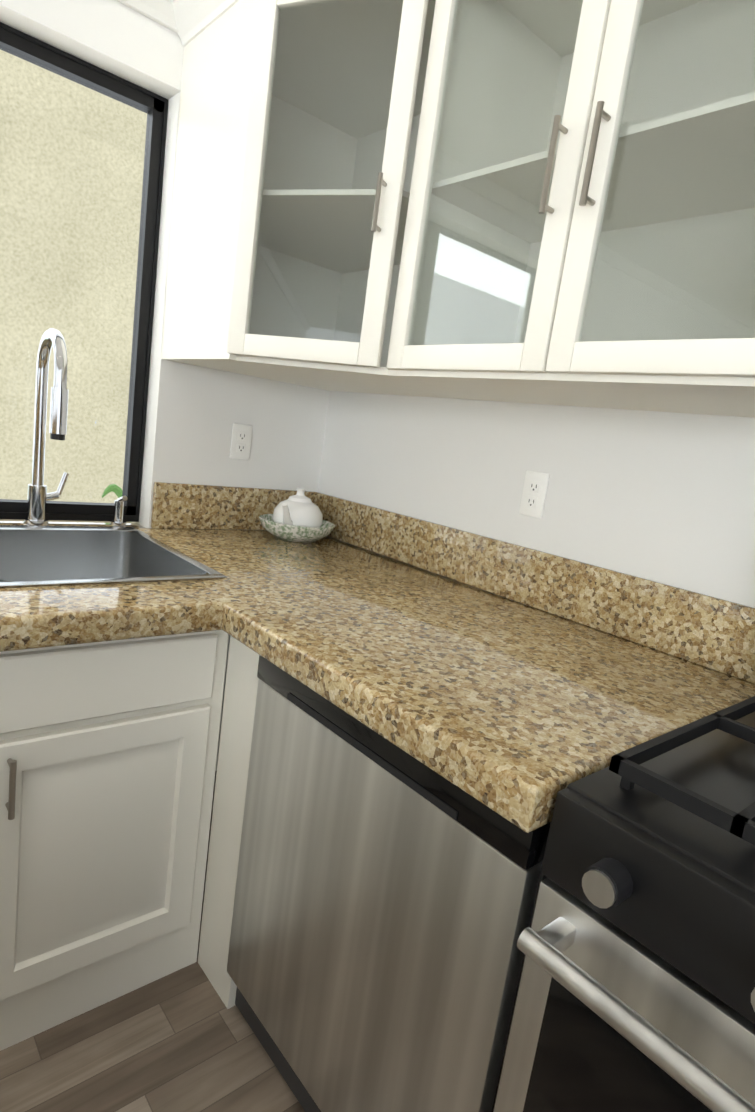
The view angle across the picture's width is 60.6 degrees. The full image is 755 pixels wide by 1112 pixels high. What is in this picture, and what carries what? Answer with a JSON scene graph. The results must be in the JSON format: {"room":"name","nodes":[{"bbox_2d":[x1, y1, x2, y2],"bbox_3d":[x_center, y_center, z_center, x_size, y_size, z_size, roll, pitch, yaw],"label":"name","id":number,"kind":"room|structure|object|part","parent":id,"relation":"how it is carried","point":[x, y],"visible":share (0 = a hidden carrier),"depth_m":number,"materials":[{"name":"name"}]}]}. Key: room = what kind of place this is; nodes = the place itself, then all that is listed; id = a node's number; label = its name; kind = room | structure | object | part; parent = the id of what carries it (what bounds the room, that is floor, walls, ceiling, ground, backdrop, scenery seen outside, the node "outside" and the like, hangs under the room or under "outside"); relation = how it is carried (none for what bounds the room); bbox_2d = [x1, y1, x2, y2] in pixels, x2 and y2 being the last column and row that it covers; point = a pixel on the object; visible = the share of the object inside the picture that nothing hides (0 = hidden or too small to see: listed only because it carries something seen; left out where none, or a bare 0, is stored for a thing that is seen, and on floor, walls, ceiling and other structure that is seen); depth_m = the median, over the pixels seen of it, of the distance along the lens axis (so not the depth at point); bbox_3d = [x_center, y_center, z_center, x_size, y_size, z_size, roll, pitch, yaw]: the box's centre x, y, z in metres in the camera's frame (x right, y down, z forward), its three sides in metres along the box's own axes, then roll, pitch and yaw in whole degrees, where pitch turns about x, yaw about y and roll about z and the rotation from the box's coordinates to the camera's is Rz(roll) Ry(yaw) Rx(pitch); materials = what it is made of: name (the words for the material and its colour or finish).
{"room":"kitchen","nodes":[
{"label":"kitchen","id":0,"kind":"room"},
{"bbox_2d":[0,771,304,1111],"bbox_3d":[-0.909,1.495,-1.416,6.410,0.060,5.840,-1,14,-41],"label":"floor","id":1,"kind":"structure","parent":0,"point":[184,1039],"depth_m":1.31,"materials":[{"name":"brown wood"}]},
{"bbox_2d":[0,328,754,1050],"bbox_3d":[-0.659,0.447,0.238,3.526,1.456,3.110,-1,14,-41],"label":"base cabinet","id":2,"kind":"object","parent":1,"relation":"on","point":[518,686],"visible":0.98,"depth_m":1.33,"materials":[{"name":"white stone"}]},
{"bbox_2d":[259,488,334,542],"bbox_3d":[-0.267,-0.145,2.182,0.260,0.174,0.260,-1,14,-41],"label":"teapot","id":3,"kind":"object","parent":2,"relation":"on","point":[298,517],"visible":1,"depth_m":2.12,"materials":[{"name":"ceramic"}]},
{"bbox_2d":[227,655,550,1111],"bbox_3d":[0.197,0.670,1.347,0.736,0.854,0.668,-1,14,-41],"label":"dishwasher","id":4,"kind":"object","parent":1,"relation":"on","point":[386,895],"visible":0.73,"depth_m":1.03,"materials":[{"name":"grey metal"}]},
{"bbox_2d":[494,696,754,1111],"bbox_3d":[0.705,0.656,0.722,0.821,1.245,0.866,-1,14,-41],"label":"gas range","id":5,"kind":"object","parent":1,"relation":"on","point":[636,947],"visible":1,"depth_m":0.70,"materials":[{"name":"grey metal"}]},
{"bbox_2d":[0,0,329,770],"bbox_3d":[-2.567,-0.319,0.457,6.410,2.350,0.150,-1,14,-41],"label":"wall","id":6,"kind":"structure","parent":0,"point":[194,414],"depth_m":2.02,"materials":[{"name":"white paint"}]},
{"bbox_2d":[0,22,167,521],"bbox_3d":[-1.252,-0.709,1.522,1.451,1.241,0.054,-1,14,-41],"label":"window","id":7,"kind":"structure","parent":6,"relation":"in","point":[47,57],"depth_m":1.88,"materials":[{"name":"black"}]},
{"bbox_2d":[117,0,177,32],"bbox_3d":[-2.646,-1.410,-0.078,5.625,0.050,0.040,-1,14,-41],"label":"ceiling","id":8,"kind":"structure","parent":6,"relation":"attached to","point":[161,12],"depth_m":1.71,"materials":[{"name":"white paint"}]},
{"bbox_2d":[230,423,251,459],"bbox_3d":[-0.457,-0.383,2.167,0.072,0.116,0.009,-1,14,-41],"label":"electrical outlet","id":9,"kind":"object","parent":6,"relation":"attached to","point":[241,441],"visible":1,"depth_m":2.16,"materials":[{"name":"white plastic"}]},
{"bbox_2d":[318,391,754,607],"bbox_3d":[1.669,0.290,0.360,0.150,2.350,5.690,-1,14,-41],"label":"wall","id":10,"kind":"structure","parent":0,"point":[667,498],"depth_m":1.60,"materials":[{"name":"white paint"}]},
{"bbox_2d":[161,0,754,417],"bbox_3d":[0.930,-0.580,0.554,0.690,0.924,4.072,-1,14,-41],"label":"upper cabinet","id":11,"kind":"object","parent":10,"relation":"attached to","point":[549,202],"visible":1,"depth_m":1.42,"materials":[{"name":"white wood"}]},
{"bbox_3d":[-0.099,-0.914,1.768,0.647,0.840,0.822,-1,14,-41],"label":"cabinet corner glass","id":12,"kind":"part","parent":11,"relation":"part of","materials":[{"name":"white"}]},
{"bbox_2d":[519,470,548,517],"bbox_3d":[0.407,-0.161,1.684,0.009,0.116,0.072,-1,14,-41],"label":"electrical outlet","id":13,"kind":"object","parent":10,"relation":"attached to","point":[534,494],"visible":1,"depth_m":1.68,"materials":[{"name":"white plastic"}]},
{"label":"outside","id":14,"kind":"structure","parent":0,"visible":0},
{"bbox_2d":[0,50,146,158],"bbox_3d":[-1.949,-2.712,2.353,6.500,2.500,0.020,-1,14,-41],"label":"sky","id":15,"kind":"structure","parent":14,"point":[26,103],"depth_m":2.99,"materials":[{"name":"paint"}]},
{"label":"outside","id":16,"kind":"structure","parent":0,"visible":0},
{"bbox_2d":[0,519,130,522],"bbox_3d":[-1.790,0.522,2.245,6.500,1.280,1.098,-1,14,-41],"label":"ground","id":17,"kind":"structure","parent":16,"point":[63,521],"depth_m":2.68,"materials":[{"name":"brown soil"}]},
{"bbox_2d":[0,103,143,502],"bbox_3d":[-2.065,-0.389,2.541,6.500,2.875,0.100,-1,14,-41],"label":"wall","id":18,"kind":"structure","parent":17,"relation":"on","point":[26,304],"depth_m":2.85,"materials":[{"name":"beige paint"}]},
{"bbox_2d":[102,484,121,497],"bbox_3d":[-1.556,-0.259,2.446,1.532,0.236,0.239,-1,14,-41],"label":"plant","id":19,"kind":"object","parent":17,"relation":"on","point":[116,487],"visible":0.08,"depth_m":2.75,"materials":[{"name":"green plant"}]}
]}

